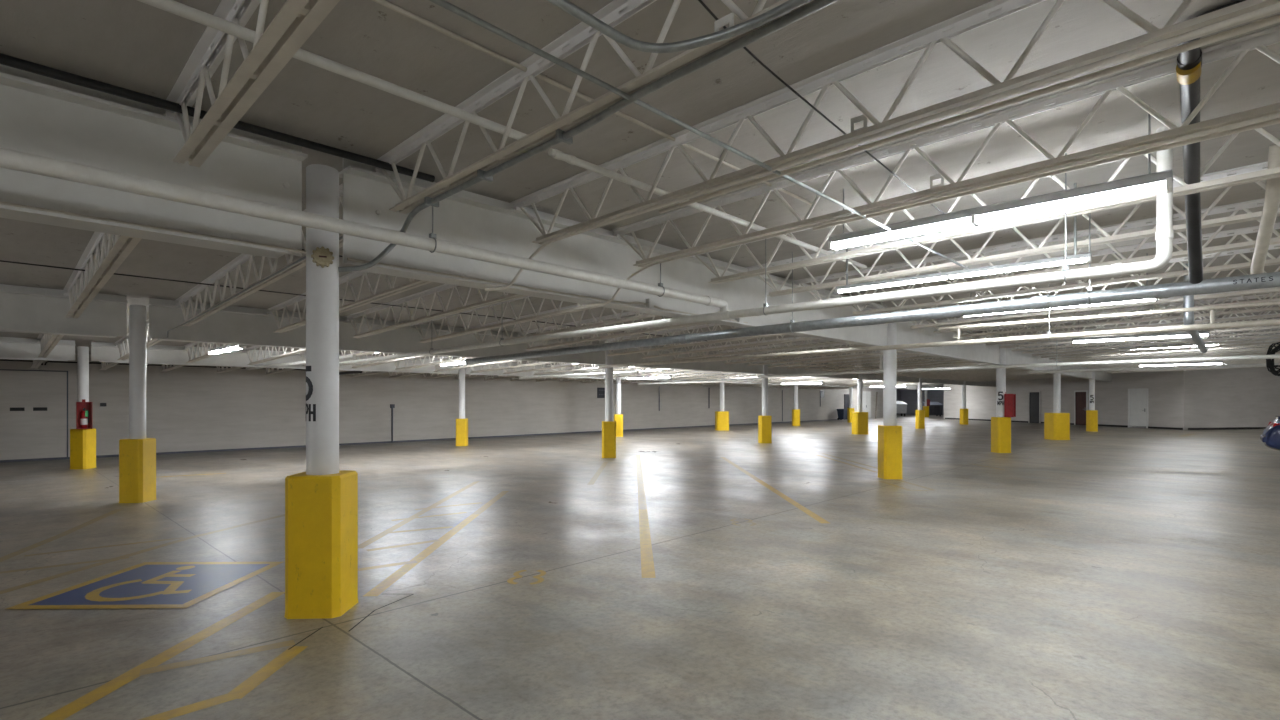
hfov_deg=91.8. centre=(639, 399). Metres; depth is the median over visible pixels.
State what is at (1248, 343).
joist
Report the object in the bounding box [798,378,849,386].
girder
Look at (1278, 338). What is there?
joist
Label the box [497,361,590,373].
joist
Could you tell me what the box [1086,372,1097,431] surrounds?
column
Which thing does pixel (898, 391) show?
wall
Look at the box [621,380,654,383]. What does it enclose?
joist
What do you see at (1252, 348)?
joist
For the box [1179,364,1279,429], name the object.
wall
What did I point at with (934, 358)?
joist
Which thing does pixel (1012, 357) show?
girder
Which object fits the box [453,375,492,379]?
joist
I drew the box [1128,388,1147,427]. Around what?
door
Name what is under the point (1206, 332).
fluorescent light
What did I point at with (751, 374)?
joist
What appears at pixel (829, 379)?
joist
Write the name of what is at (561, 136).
conduit
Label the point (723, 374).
girder
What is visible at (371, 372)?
joist
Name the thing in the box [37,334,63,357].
joist
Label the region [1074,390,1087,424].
door
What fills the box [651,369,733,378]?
joist
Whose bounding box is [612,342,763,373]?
girder
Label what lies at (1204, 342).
fluorescent light
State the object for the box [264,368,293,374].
joist
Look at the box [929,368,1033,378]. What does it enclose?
joist
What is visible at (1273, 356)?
pipe
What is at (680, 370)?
joist
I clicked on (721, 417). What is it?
column
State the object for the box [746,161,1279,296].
joist
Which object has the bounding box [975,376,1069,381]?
joist
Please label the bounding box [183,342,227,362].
joist
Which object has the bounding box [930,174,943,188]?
plate
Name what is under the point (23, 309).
girder
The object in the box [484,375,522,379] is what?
joist
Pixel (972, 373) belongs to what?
joist
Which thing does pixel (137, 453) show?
column
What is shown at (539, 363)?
joist
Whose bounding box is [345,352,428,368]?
joist
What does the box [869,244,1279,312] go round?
joist
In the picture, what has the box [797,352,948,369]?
joist
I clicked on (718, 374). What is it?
joist
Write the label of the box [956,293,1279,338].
joist
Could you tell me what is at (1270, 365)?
cable coil
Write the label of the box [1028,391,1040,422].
door
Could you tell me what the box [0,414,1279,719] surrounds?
floor
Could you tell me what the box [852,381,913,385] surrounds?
joist
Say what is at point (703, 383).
joist
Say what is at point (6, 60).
drain pipe
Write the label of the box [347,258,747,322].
conduit
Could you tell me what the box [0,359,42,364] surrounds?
conduit
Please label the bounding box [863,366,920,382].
girder
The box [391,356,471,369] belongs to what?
joist
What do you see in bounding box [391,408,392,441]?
conduit
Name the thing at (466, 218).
girder
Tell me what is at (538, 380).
joist
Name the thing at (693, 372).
joist
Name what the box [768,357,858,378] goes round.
girder
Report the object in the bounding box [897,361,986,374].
joist
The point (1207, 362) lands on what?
fluorescent light
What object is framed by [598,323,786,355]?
joist
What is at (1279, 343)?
joist
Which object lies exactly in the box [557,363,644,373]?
joist
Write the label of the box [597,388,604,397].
wall sign
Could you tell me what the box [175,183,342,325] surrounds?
joist
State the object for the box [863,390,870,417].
door
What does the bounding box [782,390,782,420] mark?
conduit
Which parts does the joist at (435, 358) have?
web rod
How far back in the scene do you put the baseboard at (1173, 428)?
37.40 m
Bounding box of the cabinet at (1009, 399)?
[1004,392,1015,416]
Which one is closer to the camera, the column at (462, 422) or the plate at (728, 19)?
the plate at (728, 19)
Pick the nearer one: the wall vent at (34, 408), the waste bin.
the wall vent at (34, 408)
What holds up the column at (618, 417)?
on the floor
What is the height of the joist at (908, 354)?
0.710 m
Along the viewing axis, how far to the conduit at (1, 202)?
3.89 m
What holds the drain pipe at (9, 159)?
hanging from the hanger at (660, 284)
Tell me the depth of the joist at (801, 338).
15.74 m
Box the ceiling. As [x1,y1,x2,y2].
[0,0,1279,389]
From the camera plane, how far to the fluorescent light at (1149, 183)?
4.74 m
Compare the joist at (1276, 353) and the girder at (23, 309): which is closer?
the girder at (23, 309)
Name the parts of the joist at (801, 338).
web rod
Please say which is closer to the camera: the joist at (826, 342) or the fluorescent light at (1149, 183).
the fluorescent light at (1149, 183)
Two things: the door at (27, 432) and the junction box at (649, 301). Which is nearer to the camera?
the junction box at (649, 301)
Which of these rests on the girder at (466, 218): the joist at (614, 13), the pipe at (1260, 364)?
the joist at (614, 13)
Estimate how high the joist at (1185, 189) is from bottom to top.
0.676 m
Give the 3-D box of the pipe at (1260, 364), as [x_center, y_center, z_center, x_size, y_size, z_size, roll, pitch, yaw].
[16.586,-0.950,17.347,9.800,0.116,0.096,0,0,43]
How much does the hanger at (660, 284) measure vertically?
0.366 m
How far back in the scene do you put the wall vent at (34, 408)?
16.39 m
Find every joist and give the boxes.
[31,360,43,368]
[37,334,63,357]
[63,232,140,317]
[99,362,117,369]
[115,319,160,359]
[160,364,184,371]
[164,0,339,166]
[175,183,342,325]
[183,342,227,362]
[216,366,242,372]
[244,346,305,364]
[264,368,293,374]
[268,271,430,332]
[297,351,375,366]
[345,284,524,337]
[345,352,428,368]
[351,371,382,376]
[372,0,813,213]
[388,372,423,377]
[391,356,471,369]
[411,296,598,342]
[422,373,458,378]
[428,356,518,371]
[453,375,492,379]
[469,304,658,342]
[470,361,554,372]
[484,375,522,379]
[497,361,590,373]
[510,0,1279,244]
[511,378,538,380]
[517,311,707,349]
[530,362,599,374]
[536,378,572,381]
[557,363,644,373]
[559,378,593,381]
[560,324,735,346]
[580,365,670,376]
[580,378,615,382]
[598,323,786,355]
[601,379,640,382]
[604,367,696,377]
[611,25,1279,266]
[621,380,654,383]
[626,368,715,375]
[637,312,888,358]
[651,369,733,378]
[663,335,840,359]
[666,370,751,379]
[685,371,769,380]
[688,383,719,385]
[691,128,1279,283]
[692,336,866,362]
[702,372,757,380]
[702,383,733,385]
[716,340,877,363]
[718,374,802,378]
[729,384,761,386]
[736,374,812,379]
[739,343,903,365]
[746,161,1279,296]
[751,366,860,382]
[763,346,921,366]
[768,376,841,382]
[776,377,848,383]
[779,351,934,368]
[786,376,856,383]
[794,198,1279,299]
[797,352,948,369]
[799,377,871,384]
[806,377,877,384]
[815,353,961,370]
[821,378,882,384]
[829,355,973,371]
[829,379,882,385]
[833,222,1279,315]
[837,379,906,385]
[843,357,981,370]
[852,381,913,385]
[855,358,988,373]
[865,380,931,386]
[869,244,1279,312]
[873,359,980,374]
[893,264,1279,328]
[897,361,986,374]
[897,362,1015,376]
[907,364,1022,376]
[916,369,1028,377]
[925,371,1029,378]
[926,287,1279,333]
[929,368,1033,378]
[938,287,1279,337]
[939,368,1049,379]
[948,369,1052,379]
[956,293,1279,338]
[956,373,1052,380]
[963,370,1062,380]
[969,371,1068,381]
[972,305,1279,344]
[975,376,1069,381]
[987,310,1279,347]
[1000,313,1279,350]
[1015,318,1279,353]
[1020,325,1279,355]
[1029,328,1279,357]
[1039,334,1277,359]
[1050,334,1278,360]
[1053,337,1277,361]
[1060,340,1279,360]
[1066,343,1279,365]
[1073,348,1262,366]
[1077,347,1279,367]
[1091,350,1279,368]
[1099,353,1279,367]
[1107,364,1181,372]
[1108,351,1279,367]
[1110,361,1251,372]
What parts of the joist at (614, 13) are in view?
bearing seat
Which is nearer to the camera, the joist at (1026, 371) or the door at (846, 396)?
the joist at (1026, 371)
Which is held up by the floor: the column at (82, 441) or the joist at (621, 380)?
the column at (82, 441)
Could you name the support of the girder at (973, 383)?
attached to the column at (963, 412)
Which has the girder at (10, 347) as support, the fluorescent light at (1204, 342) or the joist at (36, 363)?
the joist at (36, 363)
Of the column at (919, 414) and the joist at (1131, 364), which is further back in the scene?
the column at (919, 414)
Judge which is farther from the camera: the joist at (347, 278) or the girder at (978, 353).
the girder at (978, 353)
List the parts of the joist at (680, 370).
web rod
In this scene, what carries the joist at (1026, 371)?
on the girder at (1099, 375)
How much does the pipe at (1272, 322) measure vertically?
0.190 m
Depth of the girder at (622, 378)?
29.47 m
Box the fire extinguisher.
[80,408,88,427]
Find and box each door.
[0,369,67,456]
[844,394,848,419]
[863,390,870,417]
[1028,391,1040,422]
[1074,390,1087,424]
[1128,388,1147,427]
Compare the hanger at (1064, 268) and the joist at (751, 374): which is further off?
the joist at (751, 374)
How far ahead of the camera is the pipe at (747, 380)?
26.27 m
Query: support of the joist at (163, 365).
on the girder at (107, 352)
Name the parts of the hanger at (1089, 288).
rod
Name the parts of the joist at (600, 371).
web rod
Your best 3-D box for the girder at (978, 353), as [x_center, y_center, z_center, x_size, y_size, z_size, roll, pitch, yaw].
[8.061,-1.476,15.797,0.260,0.841,8.260,0,0,43]
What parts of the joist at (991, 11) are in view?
bearing seat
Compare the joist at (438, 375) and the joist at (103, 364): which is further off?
the joist at (438, 375)
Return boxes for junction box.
[311,246,333,267]
[646,298,653,307]
[735,317,742,322]
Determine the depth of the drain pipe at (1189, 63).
4.30 m
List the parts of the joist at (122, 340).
web rod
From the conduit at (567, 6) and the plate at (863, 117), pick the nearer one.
the conduit at (567, 6)
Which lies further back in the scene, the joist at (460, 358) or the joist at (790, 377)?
the joist at (790, 377)
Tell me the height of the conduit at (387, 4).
0.025 m
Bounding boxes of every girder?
[0,64,307,258]
[0,284,127,337]
[0,337,75,360]
[91,341,458,373]
[148,298,605,364]
[339,158,892,346]
[465,363,615,378]
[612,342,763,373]
[620,369,720,382]
[723,374,794,384]
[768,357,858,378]
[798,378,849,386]
[853,381,927,389]
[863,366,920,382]
[897,310,1002,364]
[922,373,962,384]
[966,381,995,386]
[1006,343,1058,373]
[1058,354,1092,378]
[1095,367,1111,381]
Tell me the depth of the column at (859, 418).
28.81 m
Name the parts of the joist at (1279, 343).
web rod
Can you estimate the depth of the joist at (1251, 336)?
17.18 m
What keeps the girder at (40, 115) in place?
attached to the column at (321, 502)
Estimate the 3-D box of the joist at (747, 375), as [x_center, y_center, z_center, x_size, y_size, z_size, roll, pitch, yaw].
[4.684,-1.284,28.122,6.880,0.689,0.136,0,0,43]
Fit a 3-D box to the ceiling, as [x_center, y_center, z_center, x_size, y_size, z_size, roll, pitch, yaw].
[15.105,-1.794,30.464,34.400,1.387,79.400,0,0,43]
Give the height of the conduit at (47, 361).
0.141 m
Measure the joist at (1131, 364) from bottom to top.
0.676 m
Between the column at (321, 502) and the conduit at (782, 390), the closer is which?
the column at (321, 502)
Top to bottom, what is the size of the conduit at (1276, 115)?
0.642 m
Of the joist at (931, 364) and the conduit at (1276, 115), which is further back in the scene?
the joist at (931, 364)
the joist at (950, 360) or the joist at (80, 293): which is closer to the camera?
the joist at (80, 293)
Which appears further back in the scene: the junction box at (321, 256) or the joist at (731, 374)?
the joist at (731, 374)
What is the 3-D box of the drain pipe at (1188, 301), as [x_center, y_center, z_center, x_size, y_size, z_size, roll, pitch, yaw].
[9.678,-1.474,10.767,0.116,1.065,4.660,0,0,44]
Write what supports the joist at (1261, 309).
on the girder at (978, 353)
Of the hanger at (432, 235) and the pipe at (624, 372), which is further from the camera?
the pipe at (624, 372)
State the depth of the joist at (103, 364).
16.33 m
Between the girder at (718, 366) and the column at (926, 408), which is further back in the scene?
the column at (926, 408)
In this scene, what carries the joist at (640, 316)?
on the girder at (466, 218)
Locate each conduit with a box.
[0,201,305,253]
[0,260,665,336]
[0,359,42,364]
[44,361,305,370]
[167,235,342,337]
[338,0,837,271]
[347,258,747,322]
[372,0,812,204]
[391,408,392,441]
[429,0,990,279]
[485,2,1279,290]
[546,0,811,52]
[587,112,1279,305]
[659,14,1279,212]
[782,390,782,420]
[812,118,1279,230]
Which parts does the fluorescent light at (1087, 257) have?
hanger rod, hanger rod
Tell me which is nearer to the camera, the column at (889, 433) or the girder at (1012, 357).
the column at (889, 433)
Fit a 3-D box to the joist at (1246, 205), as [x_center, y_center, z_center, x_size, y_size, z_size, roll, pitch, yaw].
[5.964,-1.791,6.596,9.600,0.676,0.136,0,0,43]
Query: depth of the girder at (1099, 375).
34.43 m
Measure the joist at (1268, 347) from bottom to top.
0.676 m
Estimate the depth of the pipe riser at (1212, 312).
8.29 m
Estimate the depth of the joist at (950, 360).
24.03 m
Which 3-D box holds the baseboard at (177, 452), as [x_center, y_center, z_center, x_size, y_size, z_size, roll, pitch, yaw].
[-2.463,1.570,30.517,0.030,0.060,54.900,0,0,43]
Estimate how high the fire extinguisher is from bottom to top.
0.465 m
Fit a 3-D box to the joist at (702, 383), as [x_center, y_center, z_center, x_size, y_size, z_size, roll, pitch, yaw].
[4.635,-1.099,35.555,3.380,0.563,0.136,0,0,43]
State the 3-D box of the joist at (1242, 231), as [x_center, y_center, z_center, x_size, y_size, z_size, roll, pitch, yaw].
[6.886,-1.791,7.568,9.600,0.676,0.136,0,0,43]
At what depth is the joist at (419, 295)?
10.06 m
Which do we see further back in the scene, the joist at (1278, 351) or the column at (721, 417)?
the column at (721, 417)
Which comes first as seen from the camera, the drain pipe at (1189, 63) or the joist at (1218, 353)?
the drain pipe at (1189, 63)
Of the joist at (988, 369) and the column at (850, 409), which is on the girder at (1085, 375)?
the joist at (988, 369)
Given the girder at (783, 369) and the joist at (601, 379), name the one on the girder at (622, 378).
the joist at (601, 379)
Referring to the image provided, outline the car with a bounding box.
[1260,416,1279,450]
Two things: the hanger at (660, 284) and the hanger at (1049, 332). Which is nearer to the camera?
the hanger at (660, 284)
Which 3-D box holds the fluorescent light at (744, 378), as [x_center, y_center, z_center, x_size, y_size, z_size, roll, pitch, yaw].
[4.758,-1.199,28.562,2.440,0.674,0.136,0,0,43]
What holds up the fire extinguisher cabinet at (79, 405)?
on the column at (82, 441)
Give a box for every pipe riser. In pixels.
[957,328,959,338]
[1210,309,1214,322]
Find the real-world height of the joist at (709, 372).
0.689 m
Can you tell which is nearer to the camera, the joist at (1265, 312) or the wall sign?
the joist at (1265, 312)
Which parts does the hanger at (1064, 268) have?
rod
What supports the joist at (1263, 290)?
on the girder at (978, 353)
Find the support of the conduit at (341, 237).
attached to the joist at (241, 259)
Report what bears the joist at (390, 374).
on the girder at (107, 352)
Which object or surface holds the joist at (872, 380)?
on the girder at (927, 380)
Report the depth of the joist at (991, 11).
3.55 m
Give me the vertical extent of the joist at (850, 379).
0.689 m
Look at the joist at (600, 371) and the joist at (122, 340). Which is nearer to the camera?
the joist at (122, 340)
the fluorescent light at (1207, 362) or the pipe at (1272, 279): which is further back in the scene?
the fluorescent light at (1207, 362)
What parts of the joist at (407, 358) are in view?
web rod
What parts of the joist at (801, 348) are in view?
web rod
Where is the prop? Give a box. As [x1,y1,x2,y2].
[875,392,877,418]
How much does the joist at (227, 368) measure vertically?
0.563 m
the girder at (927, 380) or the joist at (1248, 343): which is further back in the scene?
the girder at (927, 380)
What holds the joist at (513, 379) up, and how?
on the girder at (468, 370)
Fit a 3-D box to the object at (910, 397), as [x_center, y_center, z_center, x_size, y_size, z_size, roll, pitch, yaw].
[36.748,-0.132,62.447,20.600,3.464,0.200,0,0,43]
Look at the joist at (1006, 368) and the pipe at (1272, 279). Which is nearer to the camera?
the pipe at (1272, 279)
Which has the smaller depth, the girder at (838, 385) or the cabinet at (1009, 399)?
the cabinet at (1009, 399)
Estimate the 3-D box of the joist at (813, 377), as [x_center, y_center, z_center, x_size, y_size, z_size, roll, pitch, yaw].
[12.060,-1.284,35.901,6.880,0.689,0.136,0,0,43]
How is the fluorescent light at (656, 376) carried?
hanging from the ceiling
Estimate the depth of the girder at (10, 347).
13.83 m
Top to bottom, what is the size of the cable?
0.291 m
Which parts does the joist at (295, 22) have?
bearing seat, web rod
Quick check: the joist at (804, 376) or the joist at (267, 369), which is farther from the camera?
the joist at (804, 376)
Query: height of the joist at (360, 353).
0.689 m
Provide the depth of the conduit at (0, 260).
8.55 m
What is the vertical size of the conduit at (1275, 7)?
0.642 m
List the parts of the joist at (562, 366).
web rod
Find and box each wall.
[0,354,882,459]
[897,390,900,413]
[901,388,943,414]
[944,366,1187,429]
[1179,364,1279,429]
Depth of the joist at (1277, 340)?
22.27 m
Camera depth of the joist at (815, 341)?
19.20 m
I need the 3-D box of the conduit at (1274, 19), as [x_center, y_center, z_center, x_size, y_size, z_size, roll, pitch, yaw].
[2.586,-1.545,2.509,6.701,0.191,0.032,0,0,43]
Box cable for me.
[698,0,944,213]
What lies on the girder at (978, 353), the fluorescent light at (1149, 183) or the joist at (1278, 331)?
the joist at (1278, 331)
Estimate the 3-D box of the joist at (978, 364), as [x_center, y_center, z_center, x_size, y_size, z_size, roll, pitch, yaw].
[16.356,-1.543,29.981,7.460,0.710,0.136,0,0,43]
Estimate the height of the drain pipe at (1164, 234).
1.171 m
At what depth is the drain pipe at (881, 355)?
19.06 m
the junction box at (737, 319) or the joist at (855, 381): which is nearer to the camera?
the junction box at (737, 319)
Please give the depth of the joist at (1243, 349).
21.07 m
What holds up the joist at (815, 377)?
on the girder at (873, 376)
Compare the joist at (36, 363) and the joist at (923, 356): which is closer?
the joist at (36, 363)
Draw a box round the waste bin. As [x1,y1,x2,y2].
[837,409,846,419]
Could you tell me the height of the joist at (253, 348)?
0.689 m
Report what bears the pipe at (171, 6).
attached to the joist at (295, 22)
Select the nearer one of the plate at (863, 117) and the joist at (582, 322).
the plate at (863, 117)
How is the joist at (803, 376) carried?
on the girder at (873, 376)
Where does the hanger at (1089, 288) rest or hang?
hanging from the ceiling
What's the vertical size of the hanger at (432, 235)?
0.348 m
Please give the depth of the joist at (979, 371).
32.47 m
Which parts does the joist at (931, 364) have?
web rod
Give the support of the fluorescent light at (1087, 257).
hanging from the ceiling
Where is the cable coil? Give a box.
[1266,342,1279,375]
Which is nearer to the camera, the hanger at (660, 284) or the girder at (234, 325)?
the hanger at (660, 284)
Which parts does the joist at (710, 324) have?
web rod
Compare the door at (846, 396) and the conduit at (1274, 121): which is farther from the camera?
the door at (846, 396)
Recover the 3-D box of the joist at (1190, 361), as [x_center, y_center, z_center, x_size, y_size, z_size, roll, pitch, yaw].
[29.014,-1.791,30.905,9.600,0.676,0.136,0,0,43]
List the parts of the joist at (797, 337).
web rod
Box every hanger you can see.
[429,206,436,252]
[658,263,664,296]
[763,227,767,314]
[789,252,794,332]
[1048,284,1050,339]
[1062,152,1068,282]
[1087,213,1092,304]
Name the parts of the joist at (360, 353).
web rod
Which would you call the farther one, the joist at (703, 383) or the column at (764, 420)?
the joist at (703, 383)
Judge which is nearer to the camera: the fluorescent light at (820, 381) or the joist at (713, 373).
the joist at (713, 373)
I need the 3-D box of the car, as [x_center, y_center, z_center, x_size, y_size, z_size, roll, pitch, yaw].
[18.373,0.812,15.101,4.585,1.572,1.820,0,0,43]
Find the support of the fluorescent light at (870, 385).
hanging from the ceiling
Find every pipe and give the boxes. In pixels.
[0,53,434,181]
[0,147,727,311]
[137,0,527,139]
[246,354,355,369]
[339,126,1173,365]
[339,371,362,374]
[465,272,1279,364]
[519,371,637,378]
[548,148,866,268]
[599,319,1279,367]
[638,379,770,384]
[757,354,1279,377]
[880,350,882,369]
[939,300,1279,329]
[1030,363,1279,372]
[1176,0,1245,283]
[1183,263,1207,352]
[1250,144,1279,273]
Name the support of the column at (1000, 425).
on the floor
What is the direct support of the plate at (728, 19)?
attached to the joist at (614, 13)
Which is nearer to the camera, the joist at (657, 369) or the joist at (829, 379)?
the joist at (657, 369)
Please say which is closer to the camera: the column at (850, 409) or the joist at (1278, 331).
the joist at (1278, 331)
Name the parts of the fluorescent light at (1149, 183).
hanger rod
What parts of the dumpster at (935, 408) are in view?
lid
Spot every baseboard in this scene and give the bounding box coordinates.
[0,419,839,462]
[945,418,1182,429]
[1188,427,1265,429]
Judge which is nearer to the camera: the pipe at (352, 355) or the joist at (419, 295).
the joist at (419, 295)
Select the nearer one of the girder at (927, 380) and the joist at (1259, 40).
the joist at (1259, 40)
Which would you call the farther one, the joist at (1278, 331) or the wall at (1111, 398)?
the wall at (1111, 398)
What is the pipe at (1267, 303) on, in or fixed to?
hanging from the hanger at (1049, 332)
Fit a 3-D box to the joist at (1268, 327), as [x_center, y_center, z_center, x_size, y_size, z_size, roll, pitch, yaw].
[13.340,-1.791,14.375,9.600,0.676,0.136,0,0,43]
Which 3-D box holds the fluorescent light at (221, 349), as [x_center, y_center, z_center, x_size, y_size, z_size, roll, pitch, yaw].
[-8.767,-1.294,13.136,2.440,0.543,0.136,0,0,43]
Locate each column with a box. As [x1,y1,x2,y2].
[70,346,95,468]
[119,304,155,502]
[284,164,357,618]
[456,364,467,445]
[602,350,615,457]
[614,371,622,436]
[715,376,728,430]
[758,361,771,442]
[792,381,799,425]
[847,386,854,422]
[852,368,867,434]
[878,322,902,478]
[915,376,924,428]
[923,390,928,416]
[960,381,967,424]
[991,344,1010,452]
[1044,357,1069,439]
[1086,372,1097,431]
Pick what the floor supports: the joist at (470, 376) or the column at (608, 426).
the column at (608, 426)
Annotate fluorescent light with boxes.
[208,344,246,354]
[440,360,464,365]
[627,375,671,379]
[721,378,761,379]
[781,380,822,384]
[828,106,1172,250]
[836,183,1091,293]
[870,385,906,386]
[961,253,1158,317]
[1072,312,1209,343]
[1118,342,1218,350]
[1139,347,1222,366]
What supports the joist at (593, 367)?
on the girder at (718, 366)
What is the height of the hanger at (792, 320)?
1.052 m
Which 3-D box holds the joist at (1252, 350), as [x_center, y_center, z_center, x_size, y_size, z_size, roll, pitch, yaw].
[24.404,-1.791,26.043,9.600,0.676,0.136,0,0,43]
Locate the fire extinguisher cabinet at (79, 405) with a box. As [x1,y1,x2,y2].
[76,399,91,428]
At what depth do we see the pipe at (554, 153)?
5.03 m
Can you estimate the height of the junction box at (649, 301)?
0.110 m
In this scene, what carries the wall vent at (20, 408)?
attached to the door at (27, 432)
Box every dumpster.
[897,401,906,415]
[923,402,942,415]
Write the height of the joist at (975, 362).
0.710 m
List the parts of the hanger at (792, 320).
rod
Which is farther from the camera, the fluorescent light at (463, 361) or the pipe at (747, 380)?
the pipe at (747, 380)
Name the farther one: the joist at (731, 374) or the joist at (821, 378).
the joist at (821, 378)
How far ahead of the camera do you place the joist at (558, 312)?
10.95 m
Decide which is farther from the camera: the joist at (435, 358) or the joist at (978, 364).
the joist at (978, 364)
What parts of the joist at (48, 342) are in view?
web rod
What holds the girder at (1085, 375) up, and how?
attached to the ceiling
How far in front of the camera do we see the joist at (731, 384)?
37.56 m
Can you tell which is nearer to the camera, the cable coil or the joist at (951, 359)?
the cable coil
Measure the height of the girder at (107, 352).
0.479 m
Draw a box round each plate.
[714,12,733,31]
[851,114,866,131]
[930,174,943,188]
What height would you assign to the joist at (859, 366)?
0.689 m
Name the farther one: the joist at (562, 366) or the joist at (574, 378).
the joist at (574, 378)
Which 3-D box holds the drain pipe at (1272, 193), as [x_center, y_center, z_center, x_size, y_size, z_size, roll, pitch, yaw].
[5.387,-1.591,5.341,0.104,0.830,1.449,0,0,40]
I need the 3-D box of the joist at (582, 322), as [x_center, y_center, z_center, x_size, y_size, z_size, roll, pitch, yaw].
[-0.240,-1.543,12.479,7.460,0.710,0.136,0,0,43]
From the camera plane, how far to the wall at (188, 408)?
22.99 m
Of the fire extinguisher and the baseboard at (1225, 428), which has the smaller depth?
the fire extinguisher
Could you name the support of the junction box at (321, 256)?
attached to the column at (321, 502)
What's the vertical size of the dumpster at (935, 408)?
1.428 m
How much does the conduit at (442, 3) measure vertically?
0.025 m
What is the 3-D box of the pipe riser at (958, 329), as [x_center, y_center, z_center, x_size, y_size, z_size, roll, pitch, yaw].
[5.380,-1.120,10.470,0.048,0.180,0.046,0,0,43]
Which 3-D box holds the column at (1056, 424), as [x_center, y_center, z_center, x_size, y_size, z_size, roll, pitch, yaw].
[16.882,-0.082,25.100,0.694,3.364,0.694,0,0,-3]
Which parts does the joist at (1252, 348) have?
web rod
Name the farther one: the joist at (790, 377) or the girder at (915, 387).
the girder at (915, 387)
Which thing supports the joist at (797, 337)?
on the girder at (978, 353)
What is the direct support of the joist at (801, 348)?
on the girder at (978, 353)
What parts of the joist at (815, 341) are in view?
web rod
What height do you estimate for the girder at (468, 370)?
0.479 m
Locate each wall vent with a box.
[10,407,24,410]
[33,407,46,410]
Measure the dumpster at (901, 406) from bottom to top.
1.486 m
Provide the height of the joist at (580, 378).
0.563 m
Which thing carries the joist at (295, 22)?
on the girder at (40, 115)
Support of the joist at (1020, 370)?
on the girder at (1099, 375)
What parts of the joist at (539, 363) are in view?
web rod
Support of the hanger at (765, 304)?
hanging from the ceiling
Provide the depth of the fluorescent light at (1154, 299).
8.87 m
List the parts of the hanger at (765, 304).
rod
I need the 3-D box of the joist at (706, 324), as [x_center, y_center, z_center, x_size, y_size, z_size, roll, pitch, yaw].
[0.682,-1.543,13.451,7.460,0.710,0.136,0,0,43]
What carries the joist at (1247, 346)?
on the girder at (1012, 357)
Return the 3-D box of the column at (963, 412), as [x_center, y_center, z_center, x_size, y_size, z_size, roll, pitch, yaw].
[21.149,0.052,40.472,0.408,3.095,0.408,0,0,-3]
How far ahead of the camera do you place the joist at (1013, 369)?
35.50 m
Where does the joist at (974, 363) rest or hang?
on the girder at (1012, 357)
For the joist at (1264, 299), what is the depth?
11.92 m
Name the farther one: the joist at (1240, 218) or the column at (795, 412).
the column at (795, 412)

